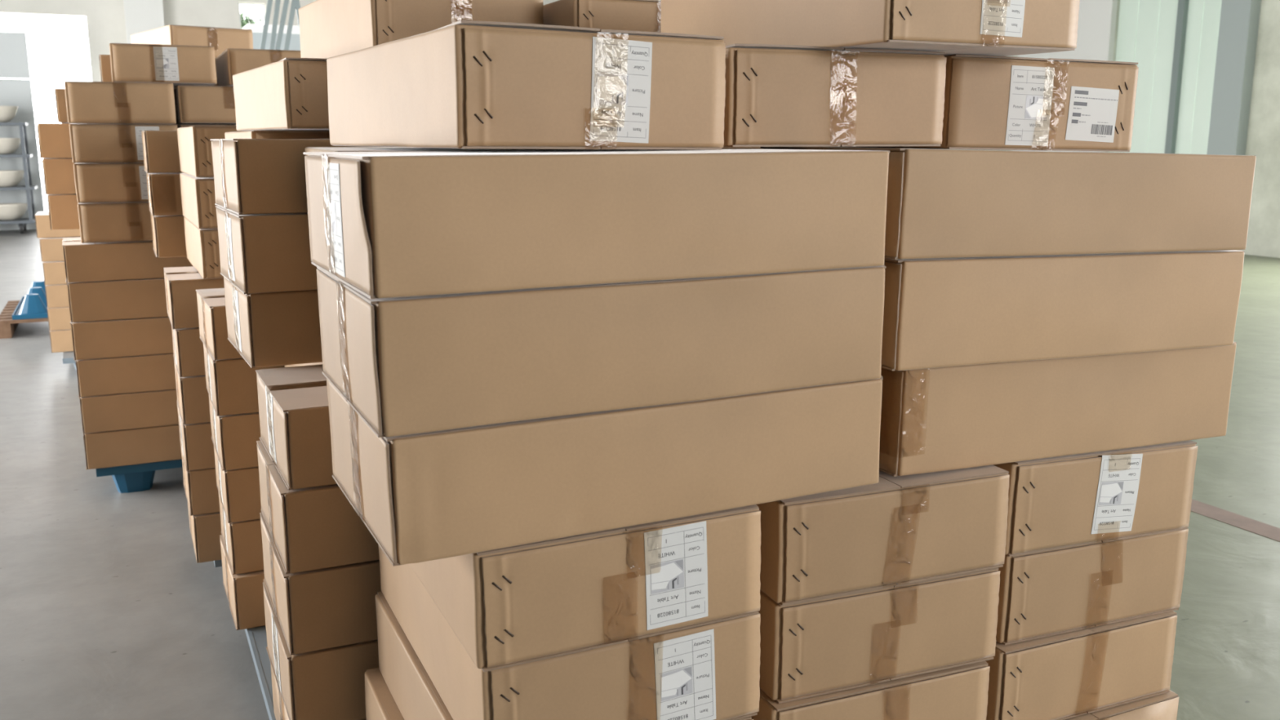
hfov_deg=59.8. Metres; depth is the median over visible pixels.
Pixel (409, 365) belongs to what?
carton
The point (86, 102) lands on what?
carton
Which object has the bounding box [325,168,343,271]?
print
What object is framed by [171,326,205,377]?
carton
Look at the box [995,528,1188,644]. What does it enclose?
carton
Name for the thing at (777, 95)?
carton
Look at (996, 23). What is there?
print
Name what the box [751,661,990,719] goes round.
carton
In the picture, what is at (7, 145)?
basin
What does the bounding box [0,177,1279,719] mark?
floor
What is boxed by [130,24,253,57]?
carton
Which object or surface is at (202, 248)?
carton
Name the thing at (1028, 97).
picture
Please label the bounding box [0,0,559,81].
wall
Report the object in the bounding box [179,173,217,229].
carton
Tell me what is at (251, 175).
carton
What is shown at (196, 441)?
carton
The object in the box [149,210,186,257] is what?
carton
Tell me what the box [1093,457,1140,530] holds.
print
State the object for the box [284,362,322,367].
carton
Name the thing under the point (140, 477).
pallet
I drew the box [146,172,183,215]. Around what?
carton
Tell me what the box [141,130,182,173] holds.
carton
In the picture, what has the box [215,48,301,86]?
carton
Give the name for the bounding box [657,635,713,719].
print
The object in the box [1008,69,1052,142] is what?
print
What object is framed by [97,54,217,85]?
carton
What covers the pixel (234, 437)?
carton
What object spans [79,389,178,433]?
carton
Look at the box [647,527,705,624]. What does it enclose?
print
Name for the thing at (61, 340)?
carton
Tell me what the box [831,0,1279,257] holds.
wall
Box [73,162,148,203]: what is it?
carton
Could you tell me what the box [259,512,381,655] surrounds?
carton
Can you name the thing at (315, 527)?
carton
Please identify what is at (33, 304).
pallet
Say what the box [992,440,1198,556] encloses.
carton
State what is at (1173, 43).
door
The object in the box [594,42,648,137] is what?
print
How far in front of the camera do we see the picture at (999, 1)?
2.00 m
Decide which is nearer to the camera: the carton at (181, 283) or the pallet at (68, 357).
the carton at (181, 283)
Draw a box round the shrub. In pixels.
[240,4,262,28]
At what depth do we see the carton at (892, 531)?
1.91 m
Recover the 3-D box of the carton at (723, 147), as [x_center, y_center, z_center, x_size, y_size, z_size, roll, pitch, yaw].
[0.087,-0.568,3.316,0.808,0.176,0.467,-5,12,-24]
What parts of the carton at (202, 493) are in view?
panel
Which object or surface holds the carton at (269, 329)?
on the carton at (313, 363)
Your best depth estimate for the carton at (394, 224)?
1.53 m
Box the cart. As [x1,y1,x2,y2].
[0,122,37,233]
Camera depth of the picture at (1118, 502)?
2.15 m
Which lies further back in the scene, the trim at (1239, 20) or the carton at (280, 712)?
the trim at (1239, 20)
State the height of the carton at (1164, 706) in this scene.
0.161 m
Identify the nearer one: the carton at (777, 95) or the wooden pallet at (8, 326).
the carton at (777, 95)
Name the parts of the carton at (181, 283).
panel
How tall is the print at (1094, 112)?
0.095 m
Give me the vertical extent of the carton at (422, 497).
0.196 m
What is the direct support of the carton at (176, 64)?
on the carton at (86, 102)
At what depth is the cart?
20.82 m
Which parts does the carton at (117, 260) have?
panel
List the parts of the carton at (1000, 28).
panel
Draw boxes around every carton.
[34,211,80,238]
[35,123,179,158]
[39,236,80,262]
[41,158,76,194]
[42,261,66,284]
[44,284,69,307]
[46,194,79,230]
[47,306,71,330]
[48,329,73,352]
[53,88,68,123]
[62,237,192,282]
[64,80,176,124]
[66,277,168,322]
[69,124,177,163]
[70,316,173,359]
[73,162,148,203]
[75,352,176,397]
[77,201,152,243]
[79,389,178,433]
[83,424,182,469]
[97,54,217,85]
[109,43,217,88]
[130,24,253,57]
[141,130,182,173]
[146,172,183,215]
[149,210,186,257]
[164,266,224,328]
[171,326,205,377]
[173,84,235,124]
[173,359,210,424]
[176,400,215,471]
[177,124,235,128]
[177,126,248,177]
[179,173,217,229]
[180,444,220,515]
[183,217,223,279]
[187,504,222,563]
[195,288,242,359]
[203,343,284,416]
[208,395,261,471]
[210,138,368,214]
[213,446,261,523]
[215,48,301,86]
[215,205,317,293]
[218,493,263,574]
[219,534,265,630]
[223,276,322,368]
[224,130,329,138]
[232,57,328,130]
[255,364,337,489]
[256,440,379,573]
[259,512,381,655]
[262,582,378,719]
[270,662,366,719]
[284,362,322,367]
[298,0,543,58]
[302,148,889,298]
[304,146,593,155]
[315,266,885,437]
[326,20,725,149]
[326,377,883,566]
[364,667,404,719]
[375,591,753,719]
[377,544,760,719]
[408,504,760,672]
[542,0,661,32]
[660,0,1079,56]
[722,146,760,148]
[723,44,946,146]
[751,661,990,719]
[755,464,1009,604]
[758,567,1000,703]
[760,146,1256,259]
[833,53,1138,151]
[879,342,1236,476]
[880,249,1244,370]
[985,610,1177,719]
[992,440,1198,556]
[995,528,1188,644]
[1064,689,1178,719]
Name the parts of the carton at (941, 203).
panel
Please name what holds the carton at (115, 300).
on the carton at (93, 340)
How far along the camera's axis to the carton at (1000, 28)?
2.04 m
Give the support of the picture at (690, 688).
attached to the carton at (711, 671)
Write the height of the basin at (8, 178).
0.300 m
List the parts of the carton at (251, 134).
panel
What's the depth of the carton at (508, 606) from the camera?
1.65 m
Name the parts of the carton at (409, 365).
panel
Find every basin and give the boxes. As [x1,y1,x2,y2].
[0,106,18,122]
[0,137,20,154]
[0,169,24,186]
[0,203,27,220]
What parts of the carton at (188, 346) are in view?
panel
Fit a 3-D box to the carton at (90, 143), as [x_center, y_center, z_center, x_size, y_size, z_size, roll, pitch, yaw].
[-2.587,-1.089,5.593,0.470,0.177,0.808,-5,12,-24]
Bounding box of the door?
[1109,0,1222,154]
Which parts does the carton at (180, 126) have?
panel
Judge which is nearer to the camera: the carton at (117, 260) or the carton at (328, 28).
the carton at (328, 28)
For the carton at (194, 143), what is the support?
on the carton at (197, 193)
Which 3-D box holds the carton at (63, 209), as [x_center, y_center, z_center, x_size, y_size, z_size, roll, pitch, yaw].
[-2.856,-0.851,6.250,0.807,0.183,0.467,-5,12,-24]
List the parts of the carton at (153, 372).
panel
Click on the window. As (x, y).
(239, 3)
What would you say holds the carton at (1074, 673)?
on the carton at (1164, 706)
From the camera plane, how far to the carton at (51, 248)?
8.38 m
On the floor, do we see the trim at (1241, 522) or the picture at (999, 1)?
the trim at (1241, 522)
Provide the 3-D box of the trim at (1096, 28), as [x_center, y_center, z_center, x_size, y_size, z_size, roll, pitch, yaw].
[7.607,-5.065,20.098,0.120,5.600,2.150,-5,12,-24]
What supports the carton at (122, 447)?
on the pallet at (140, 477)
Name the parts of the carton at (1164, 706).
panel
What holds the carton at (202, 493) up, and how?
on the carton at (205, 529)
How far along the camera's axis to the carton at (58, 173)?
5.87 m
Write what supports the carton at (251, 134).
on the carton
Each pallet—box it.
[0,300,48,338]
[12,280,48,319]
[62,351,76,370]
[95,458,182,493]
[213,560,222,567]
[244,625,275,719]
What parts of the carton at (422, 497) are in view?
panel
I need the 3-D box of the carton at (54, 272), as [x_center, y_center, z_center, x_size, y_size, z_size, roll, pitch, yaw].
[-4.222,-0.721,8.752,0.807,0.172,0.468,-5,12,-24]
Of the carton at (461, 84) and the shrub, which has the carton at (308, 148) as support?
the carton at (461, 84)
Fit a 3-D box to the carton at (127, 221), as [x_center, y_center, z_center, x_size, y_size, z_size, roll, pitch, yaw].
[-2.584,-0.728,5.664,0.466,0.184,0.808,-5,12,-24]
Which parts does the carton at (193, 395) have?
panel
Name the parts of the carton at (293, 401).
panel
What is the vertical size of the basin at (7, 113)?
0.300 m
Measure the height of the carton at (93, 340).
0.179 m
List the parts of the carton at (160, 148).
panel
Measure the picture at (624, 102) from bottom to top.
0.048 m
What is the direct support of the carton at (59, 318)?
on the carton at (61, 340)
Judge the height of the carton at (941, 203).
0.207 m
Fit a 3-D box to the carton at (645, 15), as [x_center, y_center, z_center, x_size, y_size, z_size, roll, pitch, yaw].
[-0.129,-0.930,3.295,0.467,0.176,0.807,-5,12,-25]
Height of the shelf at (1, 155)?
0.050 m
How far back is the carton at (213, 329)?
3.54 m
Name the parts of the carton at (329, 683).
panel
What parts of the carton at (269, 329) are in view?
panel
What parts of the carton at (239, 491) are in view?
panel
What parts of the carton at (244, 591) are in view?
panel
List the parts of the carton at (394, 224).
panel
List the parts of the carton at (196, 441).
panel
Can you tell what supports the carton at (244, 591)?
on the pallet at (256, 637)
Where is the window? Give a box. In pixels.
[238,2,265,28]
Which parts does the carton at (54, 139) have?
panel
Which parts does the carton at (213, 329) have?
panel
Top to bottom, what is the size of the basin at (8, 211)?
0.300 m
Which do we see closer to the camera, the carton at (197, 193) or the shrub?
the carton at (197, 193)
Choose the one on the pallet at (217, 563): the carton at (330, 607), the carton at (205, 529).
the carton at (205, 529)
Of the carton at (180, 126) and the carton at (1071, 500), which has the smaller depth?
the carton at (1071, 500)
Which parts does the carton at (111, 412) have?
panel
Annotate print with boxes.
[136,128,158,156]
[154,48,177,79]
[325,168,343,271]
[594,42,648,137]
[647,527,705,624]
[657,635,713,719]
[982,1,1022,32]
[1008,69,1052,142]
[1071,89,1117,137]
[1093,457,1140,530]
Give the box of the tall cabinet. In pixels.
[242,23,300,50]
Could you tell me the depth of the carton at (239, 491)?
3.65 m
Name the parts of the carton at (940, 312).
panel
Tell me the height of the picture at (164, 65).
0.046 m
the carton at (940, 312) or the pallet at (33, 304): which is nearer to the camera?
the carton at (940, 312)
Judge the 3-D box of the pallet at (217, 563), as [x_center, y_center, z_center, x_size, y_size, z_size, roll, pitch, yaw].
[-1.303,0.679,5.173,1.350,0.151,1.220,-5,12,-24]
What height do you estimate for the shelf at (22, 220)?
0.050 m
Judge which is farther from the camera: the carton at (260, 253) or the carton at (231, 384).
the carton at (231, 384)
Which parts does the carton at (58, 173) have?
panel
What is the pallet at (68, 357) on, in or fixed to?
on the floor
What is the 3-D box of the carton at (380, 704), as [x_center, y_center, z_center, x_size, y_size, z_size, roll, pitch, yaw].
[-0.211,0.789,2.120,0.468,0.169,0.782,-5,12,-24]
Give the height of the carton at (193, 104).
0.176 m
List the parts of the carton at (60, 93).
panel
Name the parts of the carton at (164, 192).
panel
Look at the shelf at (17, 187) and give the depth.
20.76 m
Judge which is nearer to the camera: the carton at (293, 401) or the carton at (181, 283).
the carton at (293, 401)
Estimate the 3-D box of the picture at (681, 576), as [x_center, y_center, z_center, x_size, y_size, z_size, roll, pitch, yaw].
[0.041,0.327,1.683,0.057,0.047,0.001,-6,13,-23]
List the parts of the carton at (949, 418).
panel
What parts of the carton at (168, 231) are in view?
panel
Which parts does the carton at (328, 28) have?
panel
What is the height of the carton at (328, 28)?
0.178 m
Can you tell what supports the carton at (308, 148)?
on the carton
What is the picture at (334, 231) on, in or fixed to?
attached to the carton at (394, 224)
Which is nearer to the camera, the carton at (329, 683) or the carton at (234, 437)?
the carton at (329, 683)
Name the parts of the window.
frame, frame, frame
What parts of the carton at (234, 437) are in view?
panel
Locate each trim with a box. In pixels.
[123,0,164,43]
[1011,0,1117,151]
[1191,498,1279,542]
[1206,0,1261,155]
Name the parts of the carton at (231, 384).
panel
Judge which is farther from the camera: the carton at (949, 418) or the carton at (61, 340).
the carton at (61, 340)
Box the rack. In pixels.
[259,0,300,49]
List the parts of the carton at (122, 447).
panel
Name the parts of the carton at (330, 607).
panel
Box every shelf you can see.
[0,122,28,125]
[0,154,33,157]
[0,185,37,190]
[0,217,35,224]
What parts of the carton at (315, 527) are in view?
panel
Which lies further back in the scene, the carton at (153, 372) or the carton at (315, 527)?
the carton at (153, 372)
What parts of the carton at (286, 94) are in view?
panel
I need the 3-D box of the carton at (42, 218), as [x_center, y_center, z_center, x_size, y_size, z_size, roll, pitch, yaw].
[-4.253,-1.071,8.701,0.807,0.172,0.467,-5,12,-24]
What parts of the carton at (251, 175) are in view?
panel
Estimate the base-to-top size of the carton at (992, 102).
0.198 m
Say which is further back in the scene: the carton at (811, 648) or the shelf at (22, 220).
the shelf at (22, 220)
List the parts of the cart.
post, post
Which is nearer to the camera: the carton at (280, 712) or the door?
the carton at (280, 712)
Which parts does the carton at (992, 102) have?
panel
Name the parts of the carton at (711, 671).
panel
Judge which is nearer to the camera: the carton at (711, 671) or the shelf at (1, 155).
the carton at (711, 671)
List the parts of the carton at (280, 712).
panel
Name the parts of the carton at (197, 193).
panel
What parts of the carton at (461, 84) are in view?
panel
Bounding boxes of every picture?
[155,57,168,68]
[327,200,336,234]
[595,72,628,105]
[649,559,684,594]
[659,666,693,701]
[986,0,1008,3]
[1024,95,1048,119]
[1098,481,1124,505]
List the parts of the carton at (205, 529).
panel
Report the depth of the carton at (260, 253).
2.65 m
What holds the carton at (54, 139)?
on the carton at (58, 173)
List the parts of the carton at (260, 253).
panel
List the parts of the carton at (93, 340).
panel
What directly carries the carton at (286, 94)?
on the carton at (251, 134)
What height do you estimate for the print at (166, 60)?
0.140 m
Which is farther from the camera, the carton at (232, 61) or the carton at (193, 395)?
the carton at (232, 61)
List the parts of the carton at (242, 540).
panel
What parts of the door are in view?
panel, panel, panel, panel, panel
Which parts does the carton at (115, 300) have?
panel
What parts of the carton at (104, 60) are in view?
panel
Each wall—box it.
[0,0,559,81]
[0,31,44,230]
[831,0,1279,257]
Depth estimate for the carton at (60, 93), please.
5.84 m
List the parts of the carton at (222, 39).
panel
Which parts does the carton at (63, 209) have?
panel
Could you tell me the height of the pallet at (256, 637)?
0.148 m
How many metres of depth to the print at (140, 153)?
5.26 m
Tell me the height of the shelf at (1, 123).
0.050 m
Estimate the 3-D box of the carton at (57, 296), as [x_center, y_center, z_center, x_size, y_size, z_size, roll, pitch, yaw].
[-4.221,-0.549,8.786,0.807,0.172,0.466,-5,12,-24]
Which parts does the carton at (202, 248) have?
panel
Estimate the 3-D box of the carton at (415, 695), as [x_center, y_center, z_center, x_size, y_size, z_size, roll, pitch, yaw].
[-0.184,0.618,2.091,0.469,0.182,0.783,-6,13,-24]

